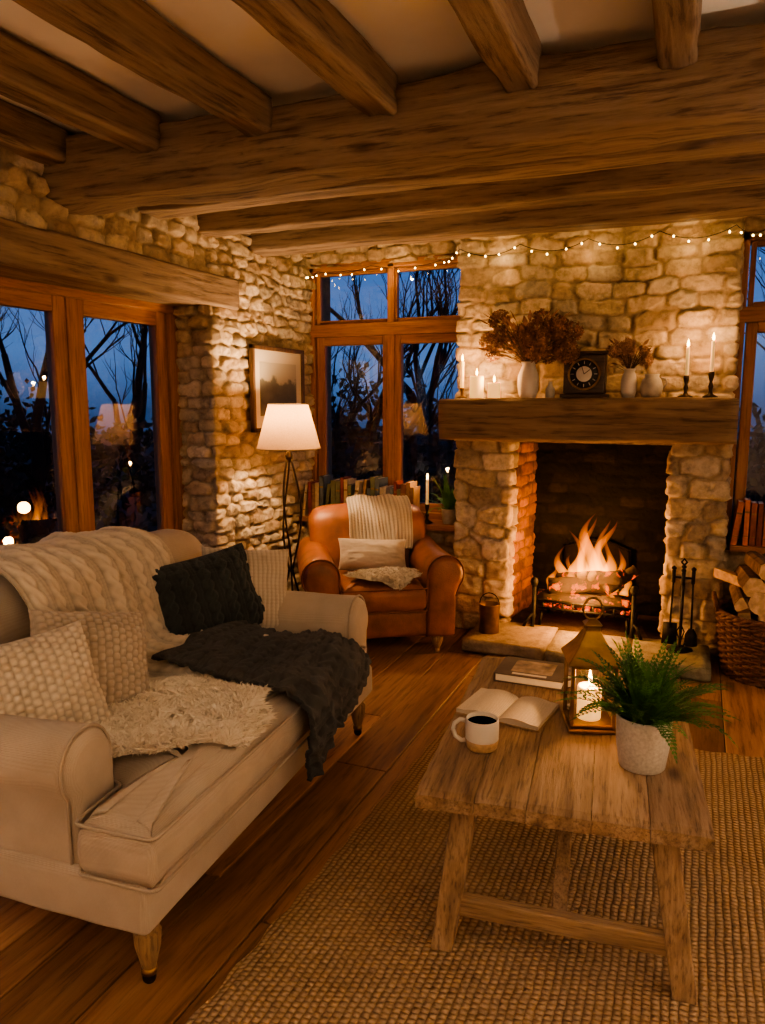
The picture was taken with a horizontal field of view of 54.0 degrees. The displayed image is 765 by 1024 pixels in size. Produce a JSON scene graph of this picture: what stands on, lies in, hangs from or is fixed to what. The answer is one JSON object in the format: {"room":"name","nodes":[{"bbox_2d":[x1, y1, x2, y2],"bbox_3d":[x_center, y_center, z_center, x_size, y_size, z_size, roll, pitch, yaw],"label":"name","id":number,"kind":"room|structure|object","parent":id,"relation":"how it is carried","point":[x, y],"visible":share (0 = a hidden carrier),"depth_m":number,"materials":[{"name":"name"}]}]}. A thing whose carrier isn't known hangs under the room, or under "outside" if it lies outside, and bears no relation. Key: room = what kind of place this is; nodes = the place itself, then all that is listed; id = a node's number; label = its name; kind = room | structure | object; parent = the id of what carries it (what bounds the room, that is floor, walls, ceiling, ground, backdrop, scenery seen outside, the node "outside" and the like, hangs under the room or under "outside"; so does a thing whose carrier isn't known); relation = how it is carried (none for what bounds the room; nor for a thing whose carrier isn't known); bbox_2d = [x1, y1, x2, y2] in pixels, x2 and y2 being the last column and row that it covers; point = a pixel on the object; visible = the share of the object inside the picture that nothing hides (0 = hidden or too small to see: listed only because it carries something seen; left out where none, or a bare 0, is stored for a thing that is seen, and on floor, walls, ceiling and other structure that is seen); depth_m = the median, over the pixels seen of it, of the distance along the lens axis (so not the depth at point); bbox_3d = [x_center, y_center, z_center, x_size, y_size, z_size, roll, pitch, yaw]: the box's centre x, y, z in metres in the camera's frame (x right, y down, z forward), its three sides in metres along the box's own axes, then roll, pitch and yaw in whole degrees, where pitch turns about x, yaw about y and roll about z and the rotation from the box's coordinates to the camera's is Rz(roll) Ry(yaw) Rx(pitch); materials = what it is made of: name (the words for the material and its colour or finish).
{"room":"traditional dwelling","nodes":[
{"label":"traditional dwelling","id":0,"kind":"room"},
{"bbox_2d":[173,234,317,590],"bbox_3d":[-0.851,-0.572,4.975,0.340,2.560,1.327,4,9,22],"label":"wall","id":1,"kind":"structure","parent":0,"point":[233,494],"depth_m":4.54,"materials":[{"name":"stone"}]},
{"bbox_2d":[0,277,173,531],"bbox_3d":[-2.058,0.036,2.567,0.105,1.950,4.280,4,9,22],"label":"window frame","id":2,"kind":"structure","parent":1,"relation":"in","point":[14,293],"depth_m":3.71,"materials":[{"name":"brown wood"}]},
{"bbox_2d":[165,313,184,529],"bbox_3d":[-1.250,-0.215,4.483,0.100,2.000,0.090,4,9,22],"label":"frame","id":3,"kind":"object","parent":2,"relation":"attached to","point":[171,343],"depth_m":4.39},
{"bbox_2d":[249,344,304,432],"bbox_3d":[-0.676,-0.799,4.893,0.030,0.535,0.650,4,9,22],"label":"framed picture","id":4,"kind":"object","parent":1,"relation":"attached to","point":[276,373],"visible":0.76,"depth_m":4.81,"materials":[{"name":"brown wood"}]},
{"bbox_2d":[259,362,296,415],"bbox_3d":[-0.680,-0.800,4.894,0.011,0.335,0.460,4,9,22],"label":"print","id":5,"kind":"object","parent":4,"relation":"attached to","point":[277,380],"depth_m":4.86},
{"bbox_2d":[299,515,456,531],"bbox_3d":[-0.014,0.062,5.218,1.170,0.035,0.270,4,9,22],"label":"windowsill","id":6,"kind":"structure","parent":1,"relation":"attached to","point":[437,525],"depth_m":4.94,"materials":[{"name":"brown wood"}]},
{"bbox_2d":[302,474,419,515],"bbox_3d":[-0.152,-0.104,5.212,0.841,0.300,0.160,4,9,22],"label":"books","id":7,"kind":"object","parent":6,"relation":"on","point":[325,490],"visible":0.44,"depth_m":5.17,"materials":[{"name":"paper"}]},
{"bbox_2d":[425,473,432,523],"bbox_3d":[0.297,-0.093,4.991,0.076,0.336,0.075,4,9,22],"label":"candlestick","id":8,"kind":"object","parent":6,"relation":"on","point":[427,521],"visible":0.95,"depth_m":4.99,"materials":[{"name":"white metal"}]},
{"bbox_2d":[426,473,428,503],"bbox_3d":[0.297,-0.153,4.982,0.019,0.214,0.019,4,9,22],"label":"candle","id":9,"kind":"object","parent":8,"relation":"on","point":[427,480],"depth_m":4.98,"materials":[{"name":"wax"}]},
{"bbox_2d":[422,474,456,523],"bbox_3d":[0.492,-0.087,4.986,0.456,0.327,0.394,4,9,22],"label":"potted houseplant","id":10,"kind":"object","parent":6,"relation":"on","point":[448,511],"visible":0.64,"depth_m":4.96,"materials":[{"name":"plant"}]},
{"bbox_2d":[422,512,456,520],"bbox_3d":[0.080,0.020,5.347,1.260,0.080,0.110,4,9,22],"label":"sill","id":11,"kind":"structure","parent":1,"relation":"attached to","point":[432,515],"depth_m":5.17,"materials":[{"name":"brown wood"}]},
{"bbox_2d":[323,277,331,474],"bbox_3d":[-0.858,-0.597,5.143,0.375,2.560,1.520,4,9,22],"label":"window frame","id":12,"kind":"structure","parent":0,"point":[326,281],"depth_m":5.67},
{"bbox_2d":[300,521,455,591],"bbox_3d":[-0.047,0.388,5.187,1.290,0.600,0.052,4,9,22],"label":"stone","id":13,"kind":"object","parent":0,"point":[445,540],"visible":0.04,"depth_m":4.99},
{"bbox_2d":[0,628,764,1023],"bbox_3d":[0.587,1.257,1.803,5.848,0.120,7.000,4,9,22],"label":"floor","id":14,"kind":"structure","parent":0,"point":[56,968],"depth_m":2.35,"materials":[{"name":"brown wood"}]},
{"bbox_2d":[0,529,371,983],"bbox_3d":[-0.763,0.615,2.657,1.069,0.896,1.655,3,9,19],"label":"sofa","id":15,"kind":"object","parent":14,"relation":"on","point":[88,834],"visible":0.48,"depth_m":1.88,"materials":[{"name":"beige fabric"}]},
{"bbox_2d":[0,620,109,723],"bbox_3d":[-0.985,0.520,2.136,0.252,0.336,0.374,8,12,43],"label":"throw pillow","id":16,"kind":"object","parent":15,"relation":"on","point":[50,674],"visible":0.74,"depth_m":2.11,"materials":[{"name":"beige fabric"}]},
{"bbox_2d":[28,609,150,706],"bbox_3d":[-0.911,0.482,2.357,0.439,0.390,0.249,-8,12,-44],"label":"throw pillow","id":17,"kind":"object","parent":15,"relation":"on","point":[117,644],"visible":0.44,"depth_m":2.33,"materials":[{"name":"fabric"}]},
{"bbox_2d":[0,526,268,702],"bbox_3d":[-0.925,0.324,2.711,0.883,0.481,0.819,2,9,15],"label":"knitted throw","id":18,"kind":"object","parent":15,"relation":"on","point":[110,569],"visible":0.52,"depth_m":2.68,"materials":[{"name":"beige fabric"}]},
{"bbox_2d":[98,672,278,757],"bbox_3d":[-0.689,0.618,2.259,0.812,0.077,0.575,-4,10,-27],"label":"sheepskin","id":19,"kind":"object","parent":15,"relation":"on","point":[217,710],"visible":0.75,"depth_m":2.22,"materials":[{"name":"fur"}]},
{"bbox_2d":[77,691,309,888],"bbox_3d":[-0.644,0.690,2.520,0.744,0.204,1.447,3,9,19],"label":"seat cushion","id":20,"kind":"object","parent":15,"relation":"on","point":[143,818],"depth_m":1.90,"materials":[{"name":"beige fabric"}]},
{"bbox_2d":[152,542,264,634],"bbox_3d":[-0.711,0.346,3.061,0.478,0.382,0.240,-8,12,-44],"label":"throw pillow","id":21,"kind":"object","parent":15,"relation":"on","point":[210,590],"visible":0.88,"depth_m":2.98,"materials":[{"name":"black fabric"}]},
{"bbox_2d":[201,546,288,627],"bbox_3d":[-0.584,0.329,3.209,0.401,0.369,0.205,-2,9,-16],"label":"throw pillow","id":22,"kind":"object","parent":15,"relation":"on","point":[268,569],"visible":0.37,"depth_m":3.19,"materials":[{"name":"fabric"}]},
{"bbox_2d":[151,620,371,781],"bbox_3d":[-0.401,0.631,2.761,0.635,0.376,0.601,3,9,19],"label":"knitted throw","id":23,"kind":"object","parent":15,"relation":"on","point":[326,673],"visible":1,"depth_m":2.61,"materials":[{"name":"grey fabric"}]},
{"bbox_2d":[256,404,320,590],"bbox_3d":[-0.559,0.064,4.544,0.385,1.424,0.386,4,9,22],"label":"floor lamp","id":24,"kind":"object","parent":14,"relation":"on","point":[285,427],"visible":0.8,"depth_m":4.34,"materials":[{"name":"fabric"}]},
{"bbox_2d":[295,503,464,652],"bbox_3d":[-0.052,0.383,4.575,0.928,0.791,0.862,-1,9,-9],"label":"leather armchair","id":25,"kind":"object","parent":14,"relation":"on","point":[425,606],"visible":0.59,"depth_m":4.24,"materials":[{"name":"brown leather"}]},
{"bbox_2d":[338,538,405,569],"bbox_3d":[-0.060,0.257,4.533,0.430,0.201,0.162,-1,9,-9],"label":"lumbar pillow","id":26,"kind":"object","parent":25,"relation":"on","point":[355,554],"visible":0.95,"depth_m":4.48,"materials":[{"name":"fabric"}]},
{"bbox_2d":[346,493,412,548],"bbox_3d":[-0.028,0.075,4.808,0.412,0.370,0.484,-1,9,-9],"label":"knitted throw","id":27,"kind":"object","parent":25,"relation":"on","point":[388,516],"visible":0.9,"depth_m":4.67,"materials":[{"name":"fabric"}]},
{"bbox_2d":[343,566,421,589],"bbox_3d":[0.027,0.375,4.289,0.383,0.083,0.415,7,11,39],"label":"sheepskin","id":28,"kind":"object","parent":25,"relation":"on","point":[396,577],"visible":1,"depth_m":4.23,"materials":[{"name":"fur"}]},
{"bbox_2d":[339,569,426,612],"bbox_3d":[-0.034,0.442,4.462,0.486,0.199,0.604,-1,9,-9],"label":"seat cushion","id":29,"kind":"object","parent":25,"relation":"on","point":[378,596],"depth_m":4.19,"materials":[{"name":"brown leather"}]},
{"bbox_2d":[185,719,764,1023],"bbox_3d":[1.011,1.194,1.773,2.767,0.013,3.104,4,9,22],"label":"jute rug","id":30,"kind":"object","parent":14,"relation":"on","point":[353,946],"visible":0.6,"depth_m":2.04,"materials":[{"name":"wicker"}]},
{"bbox_2d":[415,656,714,1004],"bbox_3d":[0.581,0.873,2.368,0.708,0.450,1.096,3,9,17],"label":"coffee table","id":31,"kind":"object","parent":30,"relation":"on","point":[543,778],"visible":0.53,"depth_m":1.94,"materials":[{"name":"brown wood"}]},
{"bbox_2d":[451,711,498,753],"bbox_3d":[0.274,0.631,2.160,0.127,0.091,0.097,7,11,40],"label":"coffee mug","id":32,"kind":"object","parent":31,"relation":"on","point":[481,727],"visible":1,"depth_m":2.12,"materials":[{"name":"white ceramic"}]},
{"bbox_2d":[455,688,559,731],"bbox_3d":[0.403,0.628,2.412,0.278,0.023,0.208,5,10,30],"label":"open book","id":33,"kind":"object","parent":31,"relation":"on","point":[530,713],"visible":0.88,"depth_m":2.39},
{"bbox_2d":[493,656,563,690],"bbox_3d":[0.543,0.579,2.707,0.243,0.033,0.190,4,9,22],"label":"closed book","id":34,"kind":"object","parent":31,"relation":"on","point":[514,670],"visible":0.86,"depth_m":2.66,"materials":[{"name":"paper"}]},
{"bbox_2d":[511,660,557,675],"bbox_3d":[0.549,0.562,2.708,0.145,0.001,0.120,4,9,22],"label":"photo","id":35,"kind":"object","parent":34,"relation":"on","point":[529,667],"depth_m":2.71},
{"bbox_2d":[561,597,622,734],"bbox_3d":[0.633,0.455,2.280,0.156,0.405,0.156,1,9,5],"label":"brass lantern","id":36,"kind":"object","parent":31,"relation":"on","point":[590,638],"visible":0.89,"depth_m":2.24,"materials":[{"name":"gold glass"}]},
{"bbox_2d":[576,682,601,720],"bbox_3d":[0.633,0.580,2.298,0.072,0.100,0.072,1,9,5],"label":"candle","id":37,"kind":"object","parent":36,"relation":"on","point":[591,716],"depth_m":2.28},
{"bbox_2d":[554,631,740,774],"bbox_3d":[0.705,0.512,2.024,0.488,0.368,0.432,5,10,30],"label":"potted fern","id":38,"kind":"object","parent":31,"relation":"on","point":[645,716],"visible":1,"depth_m":1.99,"materials":[{"name":"plant"}]},
{"bbox_2d":[461,604,710,681],"bbox_3d":[1.254,0.754,4.535,1.332,0.104,0.963,4,9,22],"label":"hearth","id":39,"kind":"object","parent":14,"relation":"on","point":[546,640],"visible":0.61,"depth_m":4.35,"materials":[{"name":"stone"}]},
{"bbox_2d":[479,592,499,633],"bbox_3d":[0.638,0.599,4.479,0.128,0.242,0.128,4,9,22],"label":"bucket","id":40,"kind":"object","parent":39,"relation":"on","point":[489,611],"visible":1,"depth_m":4.44,"materials":[{"name":"brown metal"}]},
{"bbox_2d":[522,577,642,639],"bbox_3d":[1.256,0.544,4.626,0.702,0.313,0.419,4,9,22],"label":"grate","id":41,"kind":"object","parent":39,"relation":"on","point":[634,590],"visible":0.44,"depth_m":4.52,"materials":[{"name":"black metal"}]},
{"bbox_2d":[537,565,639,613],"bbox_3d":[1.272,0.450,4.620,0.590,0.290,0.259,4,9,22],"label":"logs","id":42,"kind":"object","parent":41,"relation":"on","point":[577,587],"visible":0.95,"depth_m":4.55,"materials":[{"name":"black"}]},
{"bbox_2d":[564,538,631,591],"bbox_3d":[1.397,0.411,4.893,0.420,0.480,0.036,4,9,22],"label":"fire","id":43,"kind":"object","parent":39,"relation":"on","point":[589,554],"visible":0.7,"depth_m":4.87,"materials":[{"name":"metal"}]},
{"bbox_2d":[661,558,696,653],"bbox_3d":[1.648,0.508,4.123,0.150,0.520,0.144,-3,9,-21],"label":"fireplace tool set","id":44,"kind":"object","parent":39,"relation":"on","point":[670,628],"visible":0.97,"depth_m":4.11,"materials":[{"name":"black metal"}]},
{"bbox_2d":[453,217,746,658],"bbox_3d":[1.287,-0.518,4.617,1.606,2.560,0.680,4,9,22],"label":"stone fireplace","id":45,"kind":"object","parent":14,"relation":"on","point":[518,505],"visible":0.77,"depth_m":4.33,"materials":[{"name":"stone"}]},
{"bbox_2d":[303,265,387,278],"bbox_3d":[-0.265,-1.578,4.801,0.684,0.082,0.219,5,10,30],"label":"string lights","id":46,"kind":"object","parent":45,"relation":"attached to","point":[370,265],"depth_m":5.12,"materials":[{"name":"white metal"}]},
{"bbox_2d":[404,231,685,268],"bbox_3d":[0.773,-1.474,4.105,1.639,0.082,0.410,5,10,30],"label":"string lights","id":47,"kind":"object","parent":45,"relation":"attached to","point":[542,250],"depth_m":4.23,"materials":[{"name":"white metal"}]},
{"bbox_2d":[438,397,738,443],"bbox_3d":[1.111,-0.512,4.197,1.580,0.259,0.309,4,9,22],"label":"mantel beam","id":48,"kind":"object","parent":45,"relation":"attached to","point":[687,420],"visible":1,"depth_m":4.03,"materials":[{"name":"wood"}]},
{"bbox_2d":[457,355,466,397],"bbox_3d":[0.470,-0.801,4.418,0.060,0.254,0.060,4,9,22],"label":"taper candle","id":49,"kind":"object","parent":48,"relation":"on","point":[462,362],"visible":1,"depth_m":4.41,"materials":[{"name":"white wax"}]},
{"bbox_2d":[470,370,483,397],"bbox_3d":[0.548,-0.749,4.359,0.080,0.169,0.080,4,9,22],"label":"pillar candle","id":50,"kind":"object","parent":48,"relation":"on","point":[476,382],"visible":1,"depth_m":4.33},
{"bbox_2d":[488,376,500,397],"bbox_3d":[0.643,-0.723,4.318,0.072,0.129,0.072,4,9,22],"label":"pillar candle","id":51,"kind":"object","parent":48,"relation":"on","point":[493,388],"visible":1,"depth_m":4.29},
{"bbox_2d":[478,308,583,397],"bbox_3d":[0.831,-0.889,4.200,0.587,0.493,0.316,5,10,29],"label":"vase","id":52,"kind":"object","parent":48,"relation":"on","point":[530,342],"visible":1,"depth_m":4.15,"materials":[{"name":"white ceramic"}]},
{"bbox_2d":[545,381,554,397],"bbox_3d":[0.942,-0.687,4.213,0.052,0.090,0.052,4,9,22],"label":"bottle","id":53,"kind":"object","parent":48,"relation":"on","point":[550,390],"visible":1,"depth_m":4.20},
{"bbox_2d":[560,350,608,397],"bbox_3d":[1.120,-0.759,4.147,0.256,0.252,0.103,4,9,22],"label":"mantel clock","id":54,"kind":"object","parent":48,"relation":"on","point":[586,377],"depth_m":4.10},
{"bbox_2d":[606,337,653,397],"bbox_3d":[1.346,-0.780,4.041,0.278,0.324,0.159,4,9,22],"label":"vase","id":55,"kind":"object","parent":48,"relation":"on","point":[627,350],"visible":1,"depth_m":4.04,"materials":[{"name":"white ceramic"}]},
{"bbox_2d":[640,374,667,396],"bbox_3d":[1.443,-0.677,4.024,0.120,0.125,0.120,-3,9,-22],"label":"jug","id":56,"kind":"object","parent":48,"relation":"on","point":[651,385],"visible":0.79,"depth_m":3.98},
{"bbox_2d":[678,340,692,396],"bbox_3d":[1.601,-0.755,3.945,0.076,0.304,0.075,4,9,22],"label":"candlestick","id":57,"kind":"object","parent":48,"relation":"on","point":[686,376],"visible":0.94,"depth_m":3.94,"materials":[{"name":"wax"}]},
{"bbox_2d":[685,340,689,374],"bbox_3d":[1.601,-0.810,3.937,0.019,0.194,0.019,4,9,22],"label":"candle","id":58,"kind":"object","parent":57,"relation":"on","point":[687,348],"depth_m":3.93,"materials":[{"name":"wax"}]},
{"bbox_2d":[702,334,717,397],"bbox_3d":[1.708,-0.761,3.888,0.076,0.332,0.075,4,9,22],"label":"candlestick","id":59,"kind":"object","parent":48,"relation":"on","point":[711,373],"visible":1,"depth_m":3.88,"materials":[{"name":"brown metal"}]},
{"bbox_2d":[710,334,715,371],"bbox_3d":[1.708,-0.824,3.878,0.019,0.204,0.019,4,9,22],"label":"candle","id":60,"kind":"object","parent":59,"relation":"on","point":[713,342],"depth_m":3.87,"materials":[{"name":"wax"}]},
{"bbox_2d":[697,225,764,240],"bbox_3d":[1.698,-1.408,3.664,0.304,0.082,0.301,5,10,30],"label":"string lights","id":61,"kind":"object","parent":45,"relation":"attached to","point":[735,225],"depth_m":3.86,"materials":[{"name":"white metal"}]},
{"bbox_2d":[712,591,764,688],"bbox_3d":[2.049,0.665,3.967,0.577,0.419,0.544,4,9,22],"label":"basket","id":62,"kind":"object","parent":14,"relation":"on","point":[731,629],"visible":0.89,"depth_m":3.86,"materials":[{"name":"brown wicker"}]},
{"bbox_2d":[713,551,764,672],"bbox_3d":[2.007,0.534,3.954,0.496,0.608,0.370,4,9,22],"label":"firewood pile","id":63,"kind":"object","parent":62,"relation":"in","point":[749,578],"visible":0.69,"depth_m":3.86,"materials":[{"name":"brown wood"}]},
{"bbox_2d":[0,0,764,134],"bbox_3d":[0.519,-1.388,1.436,5.700,0.100,7.000,4,9,22],"label":"ceiling","id":64,"kind":"structure","parent":0,"point":[417,39],"depth_m":2.32,"materials":[{"name":"paint"}]},
{"bbox_2d":[308,239,460,268],"bbox_3d":[0.023,-1.773,5.032,1.290,0.200,0.048,4,9,22],"label":"stone wall","id":65,"kind":"structure","parent":0,"point":[404,252],"depth_m":5.03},
{"bbox_2d":[41,22,764,214],"bbox_3d":[0.960,-1.283,2.294,5.130,0.311,0.303,4,9,22],"label":"ceiling beam","id":66,"kind":"structure","parent":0,"point":[613,99],"depth_m":2.49,"materials":[{"name":"wood"}]},
{"bbox_2d":[0,99,67,165],"bbox_3d":[-2.176,-1.211,1.142,0.134,0.164,4.330,4,9,22],"label":"joist","id":67,"kind":"object","parent":66,"relation":"attached to","point":[24,133],"depth_m":2.93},
{"bbox_2d":[0,30,160,153],"bbox_3d":[-1.746,-1.180,0.964,0.132,0.166,4.330,4,9,22],"label":"joist","id":68,"kind":"object","parent":66,"relation":"attached to","point":[30,77],"depth_m":2.53,"materials":[{"name":"wood"}]},
{"bbox_2d":[12,0,272,136],"bbox_3d":[-1.288,-1.153,0.774,0.129,0.166,4.330,4,9,22],"label":"joist","id":69,"kind":"object","parent":66,"relation":"attached to","point":[130,33],"depth_m":2.19,"materials":[{"name":"wood"}]},
{"bbox_2d":[232,0,397,116],"bbox_3d":[-0.836,-1.125,0.586,0.135,0.158,4.330,4,9,22],"label":"joist","id":70,"kind":"object","parent":66,"relation":"attached to","point":[315,31],"depth_m":2.14,"materials":[{"name":"wood"}]},
{"bbox_2d":[448,0,541,92],"bbox_3d":[-0.386,-1.098,0.400,0.134,0.167,4.330,4,9,22],"label":"joist","id":71,"kind":"object","parent":66,"relation":"attached to","point":[503,33],"depth_m":2.07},
{"bbox_2d":[652,0,701,69],"bbox_3d":[0.035,-1.071,0.225,0.128,0.164,4.330,4,9,22],"label":"joist","id":72,"kind":"object","parent":66,"relation":"attached to","point":[677,23],"depth_m":1.99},
{"bbox_2d":[420,502,443,512],"bbox_3d":[0.343,-0.032,5.222,0.449,0.060,0.058,4,9,22],"label":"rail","id":73,"kind":"object","parent":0,"point":[422,504],"depth_m":5.19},
{"bbox_2d":[137,133,764,219],"bbox_3d":[1.163,-1.399,2.764,5.130,0.177,0.179,4,9,22],"label":"ceiling beam","id":74,"kind":"structure","parent":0,"point":[753,143],"depth_m":3.02,"materials":[{"name":"wood"}]},
{"bbox_2d":[616,706,672,774],"bbox_3d":[0.710,0.621,2.045,0.148,0.145,0.148,4,9,22],"label":"pot","id":75,"kind":"object","parent":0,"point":[641,749],"depth_m":1.99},
{"bbox_2d":[723,550,764,618],"bbox_3d":[3.001,0.577,3.923,2.400,0.600,0.053,4,9,22],"label":"stone","id":76,"kind":"object","parent":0,"point":[733,559],"visible":0.13,"depth_m":4.32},
{"bbox_2d":[745,215,764,235],"bbox_3d":[3.070,-1.584,3.767,2.400,0.200,0.052,4,9,22],"label":"stone","id":77,"kind":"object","parent":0,"point":[753,223],"visible":0.26,"depth_m":4.18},
{"bbox_3d":[3.013,0.090,0.545,0.150,2.560,6.900,4,9,22],"label":"wall","id":78,"kind":"structure","parent":0,"visible":0},
{"bbox_2d":[197,153,764,237],"bbox_3d":[1.348,-1.458,3.202,5.130,0.163,0.177,4,9,22],"label":"ceiling beam","id":79,"kind":"structure","parent":78,"relation":"attached to","point":[664,178],"depth_m":3.49,"materials":[{"name":"brown wood"}]},
{"bbox_2d":[247,184,764,256],"bbox_3d":[1.542,-1.515,3.662,5.130,0.166,0.178,4,9,22],"label":"ceiling beam","id":80,"kind":"structure","parent":78,"relation":"attached to","point":[747,200],"depth_m":3.93,"materials":[{"name":"brown wood"}]},
{"bbox_3d":[3.119,0.559,4.073,2.500,0.590,0.310,4,9,22],"label":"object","id":81,"kind":"object","parent":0,"visible":0},
{"bbox_2d":[726,531,740,542],"bbox_3d":[2.616,0.177,4.295,1.280,0.080,0.110,4,9,22],"label":"sill","id":82,"kind":"structure","parent":81,"relation":"on","point":[739,536],"depth_m":4.44,"materials":[{"name":"brown wood"}]},
{"bbox_2d":[728,539,764,553],"bbox_3d":[3.071,0.253,3.938,2.280,0.035,0.270,4,9,22],"label":"trim","id":83,"kind":"structure","parent":81,"relation":"on","point":[739,547],"depth_m":4.22,"materials":[{"name":"brown wood"}]},
{"bbox_2d":[729,497,764,546],"bbox_3d":[2.220,0.062,4.231,0.465,0.262,0.160,4,9,22],"label":"books","id":84,"kind":"object","parent":83,"relation":"on","point":[751,514],"visible":1,"depth_m":4.21,"materials":[{"name":"paper"}]},
{"bbox_3d":[-2.237,1.184,2.156,0.320,0.120,5.480,4,9,22],"label":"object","id":85,"kind":"object","parent":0,"visible":0},
{"bbox_3d":[-2.056,1.025,2.713,0.110,0.070,4.280,4,9,22],"label":"frame sill","id":86,"kind":"object","parent":85,"relation":"on","visible":0},
{"bbox_2d":[44,295,94,532],"bbox_3d":[-1.550,-0.114,3.776,0.060,1.890,0.194,4,9,22],"label":"stile","id":87,"kind":"object","parent":86,"relation":"on","point":[55,320],"depth_m":3.68,"materials":[{"name":"brown wood"}]},
{"bbox_2d":[148,312,173,529],"bbox_3d":[-1.285,-0.208,4.401,0.060,1.890,0.085,4,9,22],"label":"stile","id":88,"kind":"object","parent":86,"relation":"on","point":[158,370],"visible":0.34,"depth_m":4.33,"materials":[{"name":"brown wood"}]},
{"bbox_3d":[-2.212,-1.123,1.800,0.375,0.530,5.480,4,9,22],"label":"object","id":89,"kind":"object","parent":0,"visible":0},
{"bbox_2d":[0,217,239,309],"bbox_3d":[-1.969,-0.955,2.162,0.327,0.200,5.080,4,9,22],"label":"lintel beam","id":90,"kind":"structure","parent":89,"relation":"attached to","point":[27,253],"depth_m":3.46,"materials":[{"name":"brown wood"}]},
{"bbox_2d":[0,147,214,272],"bbox_3d":[-2.012,-1.156,1.716,0.052,0.440,5.490,4,9,22],"label":"stone","id":91,"kind":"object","parent":90,"relation":"on","point":[23,190],"visible":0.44,"depth_m":3.44,"materials":[{"name":"stone"}]},
{"bbox_3d":[3.182,-1.605,3.904,2.500,0.200,0.280,4,9,22],"label":"wall","id":92,"kind":"structure","parent":0,"visible":0},
{"bbox_2d":[725,230,764,543],"bbox_3d":[2.614,-0.668,4.164,1.280,1.790,0.100,4,9,22],"label":"window","id":93,"kind":"structure","parent":92,"relation":"in","point":[760,239],"depth_m":4.33,"materials":[{"name":"brown wood"}]},
{"bbox_2d":[739,306,764,322],"bbox_3d":[2.613,-1.100,4.097,1.280,0.085,0.105,4,9,22],"label":"transom","id":94,"kind":"object","parent":93,"relation":"attached to","point":[750,313],"depth_m":4.25,"materials":[{"name":"brown wood"}]},
{"bbox_2d":[753,301,764,305],"bbox_3d":[2.356,-1.172,4.198,0.508,0.028,0.048,4,9,22],"label":"rail","id":95,"kind":"object","parent":93,"relation":"attached to","point":[762,303],"depth_m":4.26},
{"bbox_3d":[0.093,-1.796,5.185,1.400,0.200,0.280,4,9,22],"label":"wall","id":96,"kind":"structure","parent":0,"visible":0},
{"bbox_2d":[309,253,459,485],"bbox_3d":[0.078,-0.825,5.216,1.260,1.790,0.100,4,9,22],"label":"window","id":97,"kind":"structure","parent":96,"relation":"in","point":[435,337],"depth_m":5.21,"materials":[{"name":"brown wood"}]},
{"bbox_2d":[321,318,386,324],"bbox_3d":[-0.196,-1.331,5.257,0.513,0.028,0.048,4,9,22],"label":"rail","id":98,"kind":"object","parent":97,"relation":"attached to","point":[385,319],"depth_m":5.23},
{"bbox_2d":[309,319,459,337],"bbox_3d":[0.077,-1.257,5.149,1.260,0.085,0.105,4,9,22],"label":"transom","id":99,"kind":"object","parent":97,"relation":"attached to","point":[448,325],"visible":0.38,"depth_m":5.12,"materials":[{"name":"brown wood"}]},
{"bbox_2d":[397,315,460,321],"bbox_3d":[0.343,-1.297,5.033,0.513,0.028,0.048,4,9,22],"label":"rail","id":100,"kind":"object","parent":97,"relation":"attached to","point":[451,316],"depth_m":5.02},
{"label":"outside","id":101,"kind":"structure","parent":0,"visible":0},
{"bbox_2d":[0,432,764,543],"bbox_3d":[3.867,0.516,9.402,60.000,0.100,60.000,4,9,22],"label":"ground","id":102,"kind":"structure","parent":101,"point":[140,518],"depth_m":13.95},
{"bbox_2d":[0,306,18,347],"bbox_3d":[-5.296,-1.757,8.335,1.515,4.849,3.085,6,10,34],"label":"bare tree","id":103,"kind":"object","parent":102,"relation":"on","point":[8,333],"visible":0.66,"depth_m":9.13,"materials":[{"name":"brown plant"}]},
{"bbox_2d":[0,306,138,541],"bbox_3d":[-4.445,-1.947,9.009,2.934,5.001,3.343,4,9,22],"label":"bare tree","id":104,"kind":"object","parent":102,"relation":"on","point":[41,455],"visible":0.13,"depth_m":8.87,"materials":[{"name":"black plant"}]},
{"bbox_2d":[29,310,148,496],"bbox_3d":[-5.311,-3.503,14.076,2.226,6.610,2.230,0,9,3],"label":"bare tree","id":105,"kind":"object","parent":102,"relation":"on","point":[139,399],"visible":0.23,"depth_m":14.46,"materials":[{"name":"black plant"}]},
{"bbox_2d":[0,362,764,544],"bbox_3d":[-1.738,-0.728,9.260,17.486,2.527,9.544,0,9,2],"label":"shrubs","id":106,"kind":"object","parent":102,"relation":"on","point":[17,505],"visible":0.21,"depth_m":9.01,"materials":[{"name":"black plant"}]},
{"bbox_2d":[331,290,436,477],"bbox_3d":[-0.418,-1.058,9.053,1.362,3.239,2.488,5,10,31],"label":"bare tree","id":107,"kind":"object","parent":102,"relation":"on","point":[355,410],"visible":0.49,"depth_m":9.21,"materials":[{"name":"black plant"}]},
{"bbox_2d":[330,269,459,494],"bbox_3d":[0.195,-3.051,13.599,3.797,5.871,3.448,8,12,43],"label":"bare tree","id":108,"kind":"object","parent":102,"relation":"on","point":[413,399],"visible":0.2,"depth_m":13.76,"materials":[{"name":"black plant"}]},
{"bbox_2d":[335,268,459,477],"bbox_3d":[0.312,-2.225,11.113,2.713,4.961,1.573,-5,10,-29],"label":"bare tree","id":109,"kind":"object","parent":102,"relation":"on","point":[378,408],"visible":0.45,"depth_m":11.24,"materials":[{"name":"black plant"}]},
{"bbox_2d":[377,269,459,484],"bbox_3d":[0.784,-1.623,9.929,1.702,4.083,2.807,-2,9,-12],"label":"bare tree","id":110,"kind":"object","parent":102,"relation":"on","point":[418,415],"visible":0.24,"depth_m":9.65,"materials":[{"name":"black plant"}]},
{"bbox_2d":[744,247,764,349],"bbox_3d":[4.092,-1.320,7.531,1.411,4.206,2.009,3,9,18],"label":"bare tree","id":111,"kind":"object","parent":102,"relation":"on","point":[760,248],"visible":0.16,"depth_m":7.88,"materials":[{"name":"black plant"}]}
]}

